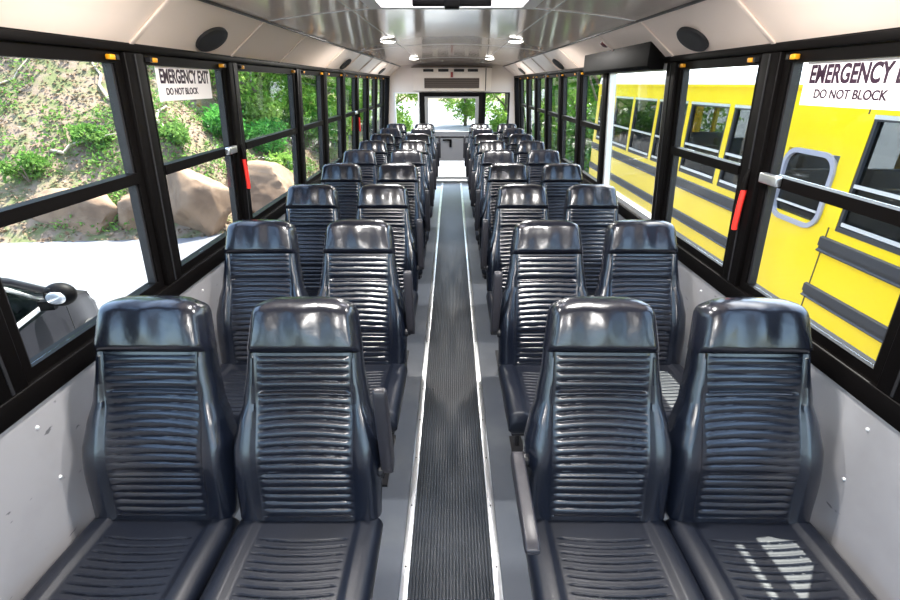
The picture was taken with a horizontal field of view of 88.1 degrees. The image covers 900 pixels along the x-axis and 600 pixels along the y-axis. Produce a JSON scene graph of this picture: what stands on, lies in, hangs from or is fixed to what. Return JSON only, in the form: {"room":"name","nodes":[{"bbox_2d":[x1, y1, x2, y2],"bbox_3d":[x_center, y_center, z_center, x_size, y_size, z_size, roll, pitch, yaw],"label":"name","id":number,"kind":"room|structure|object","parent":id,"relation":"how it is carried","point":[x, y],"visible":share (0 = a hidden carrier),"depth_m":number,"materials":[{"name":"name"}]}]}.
{"room":"bus interior","nodes":[
{"label":"bus interior","id":0,"kind":"room"},
{"bbox_2d":[0,27,389,599],"bbox_3d":[-1.113,-0.756,3.512,0.149,1.832,10.500,0,25,0],"label":"wall","id":1,"kind":"structure","parent":0,"point":[46,504],"depth_m":1.38,"materials":[{"name":"grey metal"}]},
{"bbox_2d":[0,41,164,381],"bbox_3d":[-1.108,-0.286,1.365,0.122,0.818,0.664,0,25,0],"label":"window","id":2,"kind":"structure","parent":1,"relation":"in","point":[133,179],"depth_m":1.43,"materials":[{"name":"black paint"}]},
{"bbox_2d":[142,54,242,273],"bbox_3d":[-1.105,-0.610,2.064,0.122,0.818,0.664,0,25,0],"label":"window","id":3,"kind":"structure","parent":1,"relation":"in","point":[228,151],"depth_m":2.15,"materials":[{"name":"black paint"}]},
{"bbox_2d":[154,66,211,100],"bbox_3d":[-1.088,-0.893,1.922,0.011,0.120,0.420,0,25,0],"label":"exit sign","id":4,"kind":"object","parent":3,"relation":"attached to","point":[174,83],"visible":1,"depth_m":1.89,"materials":[{"name":"white paper"}]},
{"bbox_2d":[0,0,400,75],"bbox_3d":[-0.994,-1.671,3.087,0.288,0.191,10.500,0,25,0],"label":"ceiling side panel","id":5,"kind":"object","parent":1,"relation":"attached to","point":[175,24],"depth_m":1.65,"materials":[{"name":"beige plastic"}]},
{"bbox_2d":[196,27,227,51],"bbox_3d":[-0.986,-1.080,1.928,0.110,0.089,0.200,0,25,0],"label":"ceiling speaker","id":6,"kind":"object","parent":1,"relation":"attached to","point":[211,39],"visible":1,"depth_m":1.91,"materials":[{"name":"black plastic"}]},
{"bbox_2d":[240,144,250,188],"bbox_3d":[-1.073,-0.699,2.436,0.026,0.228,0.024,0,25,0],"label":"handle","id":7,"kind":"object","parent":1,"relation":"attached to","point":[243,154],"visible":1,"depth_m":2.43,"materials":[{"name":"red plastic"}]},
{"bbox_2d":[237,63,300,218],"bbox_3d":[-1.102,-0.998,2.898,0.122,0.818,0.964,0,25,0],"label":"window","id":8,"kind":"structure","parent":1,"relation":"in","point":[293,131],"depth_m":3.05,"materials":[{"name":"black paint"}]},
{"bbox_2d":[301,70,324,183],"bbox_3d":[-1.099,-1.379,3.719,0.122,0.818,0.634,0,25,0],"label":"window","id":9,"kind":"structure","parent":1,"relation":"in","point":[320,123],"depth_m":3.89,"materials":[{"name":"black paint"}]},
{"bbox_2d":[327,72,342,162],"bbox_3d":[-1.096,-1.693,4.394,0.122,0.818,0.644,0,25,0],"label":"window","id":10,"kind":"structure","parent":1,"relation":"in","point":[338,117],"depth_m":4.59,"materials":[{"name":"black paint"}]},
{"bbox_2d":[345,74,357,149],"bbox_3d":[-1.094,-2.009,5.075,0.122,0.818,0.644,0,25,0],"label":"window","id":11,"kind":"structure","parent":1,"relation":"in","point":[353,112],"depth_m":5.27,"materials":[{"name":"black paint"}]},
{"bbox_2d":[359,75,367,140],"bbox_3d":[-1.091,-2.323,5.750,0.122,0.818,0.634,0,25,0],"label":"window","id":12,"kind":"structure","parent":1,"relation":"in","point":[364,109],"depth_m":5.96,"materials":[{"name":"black paint"}]},
{"bbox_2d":[369,76,376,139],"bbox_3d":[-1.089,-2.635,6.421,0.122,0.818,0.634,0,25,0],"label":"window","id":13,"kind":"structure","parent":1,"relation":"in","point":[373,78],"depth_m":6.61,"materials":[{"name":"black paint"}]},
{"bbox_2d":[15,0,872,66],"bbox_3d":[0.012,-1.715,3.062,2.400,0.270,10.500,0,25,0],"label":"ceiling","id":14,"kind":"structure","parent":0,"point":[428,35],"depth_m":2.66,"materials":[{"name":"beige"}]},
{"bbox_2d":[360,0,542,9],"bbox_3d":[0.007,-1.201,1.796,0.740,0.115,0.650,0,25,0],"label":"roof hatch","id":15,"kind":"object","parent":14,"relation":"attached to","point":[371,4],"visible":1,"depth_m":2.00,"materials":[{"name":"white plastic"}]},
{"bbox_2d":[235,183,666,599],"bbox_3d":[0.012,0.049,3.882,2.400,0.060,10.500,0,25,0],"label":"floor","id":16,"kind":"structure","parent":0,"point":[395,497],"depth_m":2.30,"materials":[{"name":"grey rubber"}]},
{"bbox_2d":[22,295,239,599],"bbox_3d":[-0.868,0.608,1.315,0.436,1.088,0.665,0,25,0],"label":"seat","id":17,"kind":"object","parent":16,"relation":"on","point":[160,434],"visible":0.98,"depth_m":1.34,"materials":[{"name":"black leather"}]},
{"bbox_2d":[22,517,238,599],"bbox_3d":[-0.868,0.763,1.249,0.433,0.109,0.415,0,25,0],"label":"seat cushion","id":18,"kind":"object","parent":17,"relation":"on","point":[113,558],"depth_m":1.27,"materials":[{"name":"black leather"}]},
{"bbox_2d":[216,219,308,426],"bbox_3d":[-0.863,0.249,2.086,0.436,1.088,0.665,0,25,0],"label":"seat","id":19,"kind":"object","parent":16,"relation":"on","point":[264,263],"visible":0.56,"depth_m":2.12,"materials":[{"name":"black leather"}]},
{"bbox_2d":[220,364,246,426],"bbox_3d":[-0.862,0.405,2.021,0.433,0.109,0.415,0,25,0],"label":"seat cushion","id":20,"kind":"object","parent":19,"relation":"on","point":[233,375],"depth_m":2.02,"materials":[{"name":"black leather"}]},
{"bbox_2d":[199,296,394,599],"bbox_3d":[-0.405,0.611,1.309,0.472,1.088,0.665,0,25,0],"label":"seat","id":21,"kind":"object","parent":16,"relation":"on","point":[313,450],"visible":1,"depth_m":1.34,"materials":[{"name":"black leather"}]},
{"bbox_2d":[199,518,382,599],"bbox_3d":[-0.422,0.766,1.243,0.433,0.109,0.415,0,25,0],"label":"seat cushion","id":22,"kind":"object","parent":21,"relation":"on","point":[263,558],"depth_m":1.27,"materials":[{"name":"black leather"}]},
{"bbox_2d":[285,184,340,295],"bbox_3d":[-0.857,-0.104,2.848,0.436,1.088,0.665,0,25,0],"label":"seat","id":23,"kind":"object","parent":16,"relation":"on","point":[310,208],"visible":0.27,"depth_m":2.88,"materials":[{"name":"black leather"}]},
{"bbox_2d":[320,163,362,219],"bbox_3d":[-0.856,-0.460,3.613,0.436,1.088,0.665,0,25,0],"label":"seat","id":24,"kind":"object","parent":16,"relation":"on","point":[347,178],"visible":0.19,"depth_m":3.63,"materials":[{"name":"black leather"}]},
{"bbox_2d":[342,150,377,185],"bbox_3d":[-0.855,-0.805,4.356,0.436,1.088,0.665,0,25,0],"label":"seat","id":25,"kind":"object","parent":16,"relation":"on","point":[366,159],"visible":0.16,"depth_m":4.36,"materials":[{"name":"black leather"}]},
{"bbox_2d":[317,219,414,486],"bbox_3d":[-0.402,0.249,2.087,0.472,1.088,0.665,0,25,1],"label":"seat","id":26,"kind":"object","parent":16,"relation":"on","point":[359,267],"visible":0.56,"depth_m":2.12,"materials":[{"name":"black leather"}]},
{"bbox_2d":[365,364,407,432],"bbox_3d":[-0.421,0.404,2.022,0.433,0.109,0.415,0,25,1],"label":"seat cushion","id":27,"kind":"object","parent":26,"relation":"on","point":[391,377],"depth_m":2.02,"materials":[{"name":"black leather"}]},
{"bbox_2d":[358,140,388,168],"bbox_3d":[-0.850,-1.134,5.065,0.436,1.088,0.665,0,25,0],"label":"seat","id":28,"kind":"object","parent":16,"relation":"on","point":[379,147],"visible":0.11,"depth_m":5.07,"materials":[{"name":"black leather"}]},
{"bbox_2d":[370,134,395,161],"bbox_3d":[-0.849,-1.464,5.775,0.436,1.088,0.665,0,25,0],"label":"seat","id":29,"kind":"object","parent":16,"relation":"on","point":[389,139],"visible":0.09,"depth_m":5.77,"materials":[{"name":"black leather"}]},
{"bbox_2d":[356,184,423,365],"bbox_3d":[-0.400,-0.103,2.846,0.472,1.088,0.665,0,25,0],"label":"seat","id":30,"kind":"object","parent":16,"relation":"on","point":[388,203],"visible":0.38,"depth_m":2.87,"materials":[{"name":"black leather"}]},
{"bbox_2d":[402,291,418,315],"bbox_3d":[-0.419,0.052,2.780,0.433,0.109,0.415,0,25,0],"label":"seat cushion","id":31,"kind":"object","parent":30,"relation":"on","point":[415,293],"depth_m":2.85,"materials":[{"name":"black leather"}]},
{"bbox_2d":[379,128,401,149],"bbox_3d":[-0.843,-1.808,6.515,0.436,1.088,0.665,0,25,0],"label":"seat","id":32,"kind":"object","parent":16,"relation":"on","point":[395,132],"visible":0.08,"depth_m":6.51,"materials":[{"name":"black leather"}]},
{"bbox_2d":[377,163,429,278],"bbox_3d":[-0.394,-0.459,3.611,0.472,1.088,0.665,0,25,0],"label":"seat","id":33,"kind":"object","parent":16,"relation":"on","point":[404,174],"visible":0.29,"depth_m":3.63,"materials":[{"name":"black leather"}]},
{"bbox_2d":[417,249,425,275],"bbox_3d":[-0.413,-0.304,3.545,0.433,0.109,0.415,0,25,0],"label":"seat cushion","id":34,"kind":"object","parent":33,"relation":"on","point":[420,272],"depth_m":3.38,"materials":[{"name":"black leather"}]},
{"bbox_2d":[389,150,433,277],"bbox_3d":[-0.390,-0.804,4.353,0.472,1.088,0.665,0,25,-1],"label":"seat","id":35,"kind":"object","parent":16,"relation":"on","point":[415,157],"visible":0.15,"depth_m":4.35,"materials":[{"name":"black leather"}]},
{"bbox_2d":[399,140,435,250],"bbox_3d":[-0.387,-1.132,5.061,0.472,1.088,0.665,0,25,0],"label":"seat","id":36,"kind":"object","parent":16,"relation":"on","point":[421,146],"visible":0.19,"depth_m":5.06,"materials":[{"name":"black leather"}]},
{"bbox_2d":[398,182,442,599],"bbox_3d":[-0.156,-0.028,3.963,0.032,0.010,10.110,0,25,0],"label":"floor strip","id":37,"kind":"object","parent":16,"relation":"on","point":[406,562],"visible":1,"depth_m":2.26,"materials":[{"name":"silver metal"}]},
{"bbox_2d":[405,133,437,197],"bbox_3d":[-0.385,-1.467,5.780,0.472,1.088,0.665,0,25,0],"label":"seat","id":38,"kind":"object","parent":16,"relation":"on","point":[415,136],"visible":0.19,"depth_m":5.78,"materials":[{"name":"black leather"}]},
{"bbox_2d":[410,128,439,181],"bbox_3d":[-0.386,-1.808,6.515,0.472,1.088,0.665,0,25,0],"label":"seat","id":39,"kind":"object","parent":16,"relation":"on","point":[428,131],"visible":0.13,"depth_m":6.52,"materials":[{"name":"black leather"}]},
{"bbox_2d":[415,123,440,157],"bbox_3d":[-0.381,-2.157,7.266,0.472,1.088,0.665,0,25,0],"label":"seat","id":40,"kind":"object","parent":16,"relation":"on","point":[420,125],"visible":0.12,"depth_m":7.26,"materials":[{"name":"black leather"}]},
{"bbox_2d":[408,182,493,599],"bbox_3d":[0.013,-0.027,3.963,0.304,0.008,10.110,0,25,0],"label":"mat","id":41,"kind":"object","parent":16,"relation":"on","point":[451,557],"visible":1,"depth_m":2.27,"materials":[{"name":"grey rubber"}]},
{"bbox_2d":[463,123,488,169],"bbox_3d":[0.444,-2.154,7.259,0.472,1.088,0.665,0,25,0],"label":"seat","id":42,"kind":"object","parent":16,"relation":"on","point":[476,125],"visible":0.12,"depth_m":7.26,"materials":[{"name":"black leather"}]},
{"bbox_2d":[464,128,493,181],"bbox_3d":[0.443,-1.810,6.520,0.472,1.088,0.665,0,25,0],"label":"seat","id":43,"kind":"object","parent":16,"relation":"on","point":[475,131],"visible":0.09,"depth_m":6.52,"materials":[{"name":"black leather"}]},
{"bbox_2d":[460,182,503,599],"bbox_3d":[0.182,-0.028,3.962,0.032,0.010,10.110,0,25,0],"label":"floor strip","id":44,"kind":"object","parent":16,"relation":"on","point":[495,560],"visible":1,"depth_m":2.26,"materials":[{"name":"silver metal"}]},
{"bbox_2d":[466,134,498,222],"bbox_3d":[0.436,-1.463,5.772,0.472,1.088,0.665,0,25,1],"label":"seat","id":45,"kind":"object","parent":16,"relation":"on","point":[478,138],"visible":0.19,"depth_m":5.77,"materials":[{"name":"black leather"}]},
{"bbox_2d":[468,140,505,249],"bbox_3d":[0.439,-1.134,5.065,0.472,1.088,0.665,0,25,0],"label":"seat","id":46,"kind":"object","parent":16,"relation":"on","point":[485,145],"visible":0.12,"depth_m":5.07,"materials":[{"name":"black leather"}]},
{"bbox_2d":[471,150,514,277],"bbox_3d":[0.431,-0.803,4.353,0.472,1.088,0.665,0,25,1],"label":"seat","id":47,"kind":"object","parent":16,"relation":"on","point":[489,157],"visible":0.27,"depth_m":4.36,"materials":[{"name":"black leather"}]},
{"bbox_2d":[475,163,528,278],"bbox_3d":[0.432,-0.459,3.611,0.472,1.088,0.665,0,25,1],"label":"seat","id":48,"kind":"object","parent":16,"relation":"on","point":[499,174],"visible":0.36,"depth_m":3.63,"materials":[{"name":"black leather"}]},
{"bbox_2d":[479,248,487,275],"bbox_3d":[0.449,-0.304,3.546,0.433,0.109,0.415,0,25,1],"label":"seat cushion","id":49,"kind":"object","parent":48,"relation":"on","point":[483,270],"depth_m":3.39,"materials":[{"name":"black leather"}]},
{"bbox_2d":[502,128,524,149],"bbox_3d":[0.893,-1.806,6.512,0.436,1.088,0.665,0,25,0],"label":"seat","id":50,"kind":"object","parent":16,"relation":"on","point":[507,132],"visible":0.05,"depth_m":6.51,"materials":[{"name":"black leather"}]},
{"bbox_2d":[480,184,548,367],"bbox_3d":[0.429,-0.103,2.846,0.472,1.088,0.665,0,25,0],"label":"seat","id":51,"kind":"object","parent":16,"relation":"on","point":[515,203],"visible":0.38,"depth_m":2.87,"materials":[{"name":"black leather"}]},
{"bbox_2d":[486,291,503,320],"bbox_3d":[0.447,0.052,2.780,0.433,0.109,0.415,0,25,0],"label":"seat cushion","id":52,"kind":"object","parent":51,"relation":"on","point":[489,293],"depth_m":2.82,"materials":[{"name":"black leather"}]},
{"bbox_2d":[507,134,533,156],"bbox_3d":[0.886,-1.460,5.766,0.436,1.088,0.665,0,25,0],"label":"seat","id":53,"kind":"object","parent":16,"relation":"on","point":[513,139],"visible":0.09,"depth_m":5.76,"materials":[{"name":"black leather"}]},
{"bbox_2d":[515,141,544,165],"bbox_3d":[0.887,-1.129,5.054,0.436,1.088,0.665,0,25,0],"label":"seat","id":54,"kind":"object","parent":16,"relation":"on","point":[523,147],"visible":0.11,"depth_m":5.05,"materials":[{"name":"black leather"}]},
{"bbox_2d":[490,220,588,451],"bbox_3d":[0.426,0.253,2.080,0.472,1.088,0.665,0,25,-1],"label":"seat","id":55,"kind":"object","parent":16,"relation":"on","point":[546,266],"visible":0.62,"depth_m":2.11,"materials":[{"name":"black leather"}]},
{"bbox_2d":[498,364,540,433],"bbox_3d":[0.446,0.408,2.014,0.433,0.109,0.415,0,25,-1],"label":"seat cushion","id":56,"kind":"object","parent":55,"relation":"on","point":[518,382],"depth_m":1.97,"materials":[{"name":"black leather"}]},
{"bbox_2d":[526,150,560,184],"bbox_3d":[0.884,-0.804,4.354,0.436,1.088,0.665,0,25,0],"label":"seat","id":57,"kind":"object","parent":16,"relation":"on","point":[536,160],"visible":0.12,"depth_m":4.36,"materials":[{"name":"black leather"}]},
{"bbox_2d":[540,163,582,219],"bbox_3d":[0.881,-0.457,3.608,0.436,1.088,0.665,0,25,0],"label":"seat","id":58,"kind":"object","parent":16,"relation":"on","point":[556,178],"visible":0.23,"depth_m":3.63,"materials":[{"name":"black leather"}]},
{"bbox_2d":[562,184,618,295],"bbox_3d":[0.874,-0.101,2.841,0.436,1.088,0.665,0,25,1],"label":"seat","id":59,"kind":"object","parent":16,"relation":"on","point":[592,207],"visible":0.26,"depth_m":2.87,"materials":[{"name":"black leather"}]},
{"bbox_2d":[510,296,704,599],"bbox_3d":[0.417,0.610,1.310,0.476,1.088,0.665,0,25,1],"label":"seat","id":60,"kind":"object","parent":16,"relation":"on","point":[592,472],"visible":1,"depth_m":1.34,"materials":[{"name":"black leather"}]},
{"bbox_2d":[526,519,704,599],"bbox_3d":[0.435,0.765,1.244,0.433,0.109,0.415,0,25,1],"label":"seat cushion","id":61,"kind":"object","parent":60,"relation":"on","point":[578,559],"depth_m":1.26,"materials":[{"name":"black leather"}]},
{"bbox_2d":[593,220,685,420],"bbox_3d":[0.871,0.251,2.083,0.436,1.088,0.665,0,25,0],"label":"seat","id":62,"kind":"object","parent":16,"relation":"on","point":[639,261],"visible":0.47,"depth_m":2.11,"materials":[{"name":"black leather"}]},
{"bbox_2d":[659,364,683,420],"bbox_3d":[0.870,0.406,2.018,0.433,0.109,0.415,0,25,0],"label":"seat cushion","id":63,"kind":"object","parent":62,"relation":"on","point":[671,375],"depth_m":2.02,"materials":[{"name":"black leather"}]},
{"bbox_2d":[665,297,876,599],"bbox_3d":[0.870,0.613,1.304,0.436,1.088,0.665,0,25,1],"label":"seat","id":64,"kind":"object","parent":16,"relation":"on","point":[748,451],"visible":0.98,"depth_m":1.34,"materials":[{"name":"black leather"}]},
{"bbox_2d":[665,519,876,599],"bbox_3d":[0.868,0.768,1.238,0.433,0.109,0.415,0,25,1],"label":"seat cushion","id":65,"kind":"object","parent":64,"relation":"on","point":[728,559],"depth_m":1.26,"materials":[{"name":"black leather"}]},
{"bbox_2d":[389,62,514,123],"bbox_3d":[0.031,-3.085,8.254,2.400,2.060,0.070,0,25,0],"label":"wall","id":66,"kind":"structure","parent":0,"point":[401,79],"depth_m":7.92,"materials":[{"name":"beige plastic"}]},
{"bbox_2d":[411,65,491,90],"bbox_3d":[0.030,-3.731,7.821,1.340,0.397,0.169,0,25,0],"label":"bulkhead","id":67,"kind":"object","parent":66,"relation":"attached to","point":[429,77],"visible":1,"depth_m":7.76,"materials":[{"name":"beige plastic"}]},
{"bbox_2d":[424,78,478,87],"bbox_3d":[0.030,-3.632,7.788,0.920,0.155,0.011,0,25,0],"label":"grille","id":68,"kind":"object","parent":67,"relation":"attached to","point":[428,82],"depth_m":7.78,"materials":[{"name":"black metal"}]},
{"bbox_2d":[419,92,483,178],"bbox_3d":[0.031,-2.884,8.319,1.120,1.520,0.120,0,25,0],"label":"door","id":69,"kind":"structure","parent":66,"relation":"in","point":[451,141],"depth_m":8.26,"materials":[{"name":"black paint"}]},
{"bbox_2d":[514,27,899,599],"bbox_3d":[1.138,-0.753,3.505,0.149,1.832,10.500,0,25,0],"label":"wall","id":70,"kind":"structure","parent":0,"point":[856,509],"depth_m":1.38,"materials":[{"name":"grey metal"}]},
{"bbox_2d":[527,76,533,139],"bbox_3d":[1.137,-2.632,6.414,0.122,0.818,0.634,0,25,0],"label":"window","id":71,"kind":"structure","parent":70,"relation":"in","point":[530,107],"depth_m":6.62,"materials":[{"name":"black paint"}]},
{"bbox_2d":[536,75,544,140],"bbox_3d":[1.134,-2.320,5.743,0.122,0.818,0.634,0,25,0],"label":"window","id":72,"kind":"structure","parent":70,"relation":"in","point":[539,109],"depth_m":5.94,"materials":[{"name":"black paint"}]},
{"bbox_2d":[547,74,557,149],"bbox_3d":[1.132,-2.006,5.068,0.122,0.818,0.644,0,25,0],"label":"window","id":73,"kind":"structure","parent":70,"relation":"in","point":[550,113],"depth_m":5.27,"materials":[{"name":"black paint"}]},
{"bbox_2d":[560,72,576,162],"bbox_3d":[1.129,-1.690,4.388,0.122,0.818,0.644,0,25,0],"label":"window","id":74,"kind":"structure","parent":70,"relation":"in","point":[564,117],"depth_m":4.59,"materials":[{"name":"black paint"}]},
{"bbox_2d":[578,71,602,183],"bbox_3d":[1.126,-1.376,3.712,0.122,0.818,0.634,0,25,0],"label":"window","id":75,"kind":"structure","parent":70,"relation":"in","point":[583,123],"depth_m":3.90,"materials":[{"name":"black paint"}]},
{"bbox_2d":[583,41,664,73],"bbox_3d":[1.029,-1.477,2.866,0.085,0.134,1.250,0,25,0],"label":"box","id":76,"kind":"object","parent":70,"relation":"attached to","point":[646,56],"visible":0.86,"depth_m":2.60,"materials":[{"name":"black paint"}]},
{"bbox_2d":[603,63,666,219],"bbox_3d":[1.132,-0.995,2.891,0.104,0.818,0.964,0,25,0],"label":"window","id":77,"kind":"structure","parent":70,"relation":"in","point":[633,207],"depth_m":3.21,"materials":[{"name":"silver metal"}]},
{"bbox_2d":[676,27,708,51],"bbox_3d":[1.001,-1.077,1.922,0.110,0.089,0.200,0,25,0],"label":"ceiling speaker","id":78,"kind":"object","parent":70,"relation":"attached to","point":[692,39],"visible":1,"depth_m":1.90,"materials":[{"name":"black plastic"}]},
{"bbox_2d":[503,0,899,75],"bbox_3d":[1.018,-1.668,3.081,0.288,0.191,10.500,0,25,0],"label":"ceiling side panel","id":79,"kind":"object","parent":70,"relation":"attached to","point":[726,24],"depth_m":1.60,"materials":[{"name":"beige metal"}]},
{"bbox_2d":[661,54,762,274],"bbox_3d":[1.120,-0.607,2.057,0.122,0.818,0.664,0,25,0],"label":"window","id":80,"kind":"structure","parent":70,"relation":"in","point":[676,151],"depth_m":2.14,"materials":[{"name":"black paint"}]},
{"bbox_2d":[731,169,750,229],"bbox_3d":[1.087,-0.373,1.736,0.026,0.228,0.024,0,25,0],"label":"handle","id":81,"kind":"object","parent":70,"relation":"attached to","point":[744,186],"visible":1,"depth_m":1.73,"materials":[{"name":"red plastic"}]},
{"bbox_2d":[739,41,899,383],"bbox_3d":[1.117,-0.283,1.359,0.122,0.818,0.664,0,25,0],"label":"window","id":82,"kind":"structure","parent":70,"relation":"in","point":[770,178],"depth_m":1.44,"materials":[{"name":"black paint"}]},
{"bbox_2d":[799,57,899,110],"bbox_3d":[1.100,-0.574,1.234,0.011,0.120,0.470,0,25,0],"label":"exit sign","id":83,"kind":"object","parent":82,"relation":"attached to","point":[874,83],"visible":1,"depth_m":1.26,"materials":[{"name":"white paper"}]},
{"label":"outside","id":84,"kind":"structure","parent":0,"visible":0},
{"bbox_2d":[0,102,590,308],"bbox_3d":[0.070,-6.024,19.254,120.000,0.200,120.000,0,25,0],"label":"ground","id":85,"kind":"structure","parent":84,"point":[111,269],"depth_m":7.49,"materials":[{"name":"concrete"}]},
{"bbox_2d":[1,277,99,358],"bbox_3d":[-3.840,0.688,2.810,2.162,1.485,3.976,-4,25,-9],"label":"parked car","id":86,"kind":"object","parent":85,"relation":"on","point":[43,316],"visible":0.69,"depth_m":3.63,"materials":[{"name":"black paint"}]},
{"bbox_2d":[45,292,65,304],"bbox_3d":[-3.027,-0.012,3.568,0.141,0.103,0.030,-4,25,-9],"label":"mirror glass","id":87,"kind":"object","parent":86,"relation":"attached to","point":[54,298],"depth_m":3.56,"materials":[{"name":"white"}]},
{"bbox_2d":[43,283,77,305],"bbox_3d":[-3.039,-0.044,3.627,0.226,0.188,0.160,-4,25,-9],"label":"mirror","id":88,"kind":"object","parent":86,"relation":"on","point":[55,294],"depth_m":3.57,"materials":[{"name":"black paint"}]},
{"bbox_2d":[31,188,117,234],"bbox_3d":[-6.916,-1.576,8.761,1.892,1.109,0.890,2,25,5],"label":"boulder","id":89,"kind":"object","parent":85,"relation":"on","point":[96,210],"visible":0.42,"depth_m":8.35,"materials":[{"name":"beige stone"}]},
{"bbox_2d":[117,193,136,229],"bbox_3d":[-5.722,-1.597,8.796,0.897,1.156,0.940,9,26,18],"label":"boulder","id":90,"kind":"object","parent":85,"relation":"on","point":[125,211],"visible":0.24,"depth_m":8.36,"materials":[{"name":"beige stone"}]},
{"bbox_2d":[0,57,361,232],"bbox_3d":[-10.949,-7.861,13.151,14.047,8.265,15.227,0,25,0],"label":"weeds","id":91,"kind":"object","parent":85,"relation":"on","point":[6,142],"visible":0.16,"depth_m":9.44,"materials":[{"name":"green plant"}]},
{"bbox_2d":[166,168,230,235],"bbox_3d":[-4.717,-1.756,8.775,1.085,1.616,0.982,18,30,33],"label":"boulder","id":92,"kind":"object","parent":85,"relation":"on","point":[200,202],"visible":0.75,"depth_m":8.39,"materials":[{"name":"beige stone"}]},
{"bbox_2d":[225,160,293,212],"bbox_3d":[-3.864,-2.209,9.867,1.725,1.426,1.391,10,27,20],"label":"boulder","id":93,"kind":"object","parent":85,"relation":"on","point":[269,181],"visible":0.35,"depth_m":9.40,"materials":[{"name":"beige stone"}]},
{"bbox_2d":[304,78,379,135],"bbox_3d":[-4.727,-10.271,19.880,4.805,7.097,5.710,-10,27,-20],"label":"tree","id":94,"kind":"object","parent":85,"relation":"on","point":[348,102],"visible":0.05,"depth_m":20.48,"materials":[{"name":"green plant"}]},
{"bbox_2d":[369,79,417,131],"bbox_3d":[-3.539,-12.407,24.529,5.382,7.939,4.907,6,26,13],"label":"tree","id":95,"kind":"object","parent":85,"relation":"on","point":[400,116],"visible":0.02,"depth_m":24.83,"materials":[{"name":"green plant"}]},
{"bbox_2d":[438,95,490,125],"bbox_3d":[0.922,-14.329,30.026,5.424,6.742,4.565,18,31,34],"label":"tree","id":96,"kind":"object","parent":85,"relation":"on","point":[467,109],"visible":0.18,"depth_m":30.87,"materials":[{"name":"green plant"}]},
{"bbox_2d":[471,82,524,131],"bbox_3d":[3.520,-13.297,26.446,5.382,7.939,4.907,0,25,0],"label":"tree","id":97,"kind":"object","parent":85,"relation":"on","point":[501,117],"visible":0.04,"depth_m":27.10,"materials":[{"name":"green plant"}]},
{"bbox_2d":[524,75,600,153],"bbox_3d":[4.500,-8.543,17.035,4.844,7.145,4.417,-7,26,-14],"label":"tree","id":98,"kind":"object","parent":85,"relation":"on","point":[554,130],"visible":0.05,"depth_m":17.53,"materials":[{"name":"green plant"}]},
{"bbox_2d":[532,75,602,172],"bbox_3d":[4.554,-6.370,13.557,3.938,6.035,4.634,11,27,23],"label":"tree","id":99,"kind":"object","parent":85,"relation":"on","point":[593,82],"visible":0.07,"depth_m":14.00,"materials":[{"name":"green plant"}]},
{"bbox_2d":[589,57,899,360],"bbox_3d":[4.402,-1.037,4.794,2.430,2.940,12.600,0,25,0],"label":"bus","id":100,"kind":"object","parent":85,"relation":"on","point":[842,266],"visible":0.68,"depth_m":4.30,"materials":[{"name":"yellow metal"}]},
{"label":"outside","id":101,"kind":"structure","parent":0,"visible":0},
{"bbox_2d":[0,57,379,242],"bbox_3d":[-16.121,-12.496,19.177,26.000,12.305,32.000,0,25,0],"label":"hillside","id":102,"kind":"structure","parent":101,"point":[37,187],"depth_m":9.53,"materials":[{"name":"beige soil"}]},
{"bbox_2d":[0,145,55,183],"bbox_3d":[-7.998,-2.575,8.826,0.861,0.743,0.830,0,25,0],"label":"bush","id":103,"kind":"object","parent":102,"relation":"on","point":[31,162],"visible":0.98,"depth_m":8.74,"materials":[{"name":"green plant"}]},
{"bbox_2d":[65,122,112,147],"bbox_3d":[-7.202,-3.284,9.316,0.811,0.541,0.691,-9,27,-19],"label":"bush","id":104,"kind":"object","parent":102,"relation":"on","point":[91,135],"visible":0.94,"depth_m":9.25,"materials":[{"name":"green plant"}]},
{"bbox_2d":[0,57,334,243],"bbox_3d":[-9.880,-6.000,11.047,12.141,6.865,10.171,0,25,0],"label":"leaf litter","id":105,"kind":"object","parent":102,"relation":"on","point":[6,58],"visible":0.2,"depth_m":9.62,"materials":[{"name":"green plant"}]},
{"bbox_2d":[157,117,190,145],"bbox_3d":[-5.483,-3.384,9.363,0.943,0.564,0.578,13,28,26],"label":"bush","id":106,"kind":"object","parent":102,"relation":"on","point":[174,131],"visible":0.99,"depth_m":9.25,"materials":[{"name":"green plant"}]},
{"bbox_2d":[201,103,245,140],"bbox_3d":[-5.313,-4.178,10.850,1.039,1.047,1.387,-9,26,-18],"label":"bush","id":107,"kind":"object","parent":102,"relation":"on","point":[212,117],"visible":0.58,"depth_m":10.52,"materials":[{"name":"green plant"}]},
{"bbox_2d":[209,69,304,127],"bbox_3d":[-5.522,-7.233,12.662,3.190,5.160,3.498,-14,28,-28],"label":"tree","id":108,"kind":"object","parent":102,"relation":"on","point":[254,107],"visible":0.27,"depth_m":13.10,"materials":[{"name":"green plant"}]},
{"bbox_2d":[244,117,289,153],"bbox_3d":[-5.121,-4.401,12.550,1.567,0.999,1.341,17,30,32],"label":"bush","id":109,"kind":"object","parent":102,"relation":"on","point":[265,127],"visible":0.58,"depth_m":12.27,"materials":[{"name":"green plant"}]},
{"bbox_2d":[263,149,292,171],"bbox_3d":[-4.486,-3.591,12.171,0.787,0.681,0.986,0,25,0],"label":"bush","id":110,"kind":"object","parent":102,"relation":"on","point":[282,159],"visible":0.65,"depth_m":12.16,"materials":[{"name":"green plant"}]},
{"bbox_2d":[262,74,362,143],"bbox_3d":[-5.061,-7.899,14.733,4.634,6.035,3.938,4,25,9],"label":"tree","id":111,"kind":"object","parent":102,"relation":"on","point":[310,99],"visible":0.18,"depth_m":15.33,"materials":[{"name":"green plant"}]},
{"bbox_2d":[257,73,371,141],"bbox_3d":[-5.136,-9.126,16.370,4.844,7.145,4.417,22,33,39],"label":"tree","id":112,"kind":"object","parent":102,"relation":"on","point":[349,120],"visible":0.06,"depth_m":17.23,"materials":[{"name":"green plant"}]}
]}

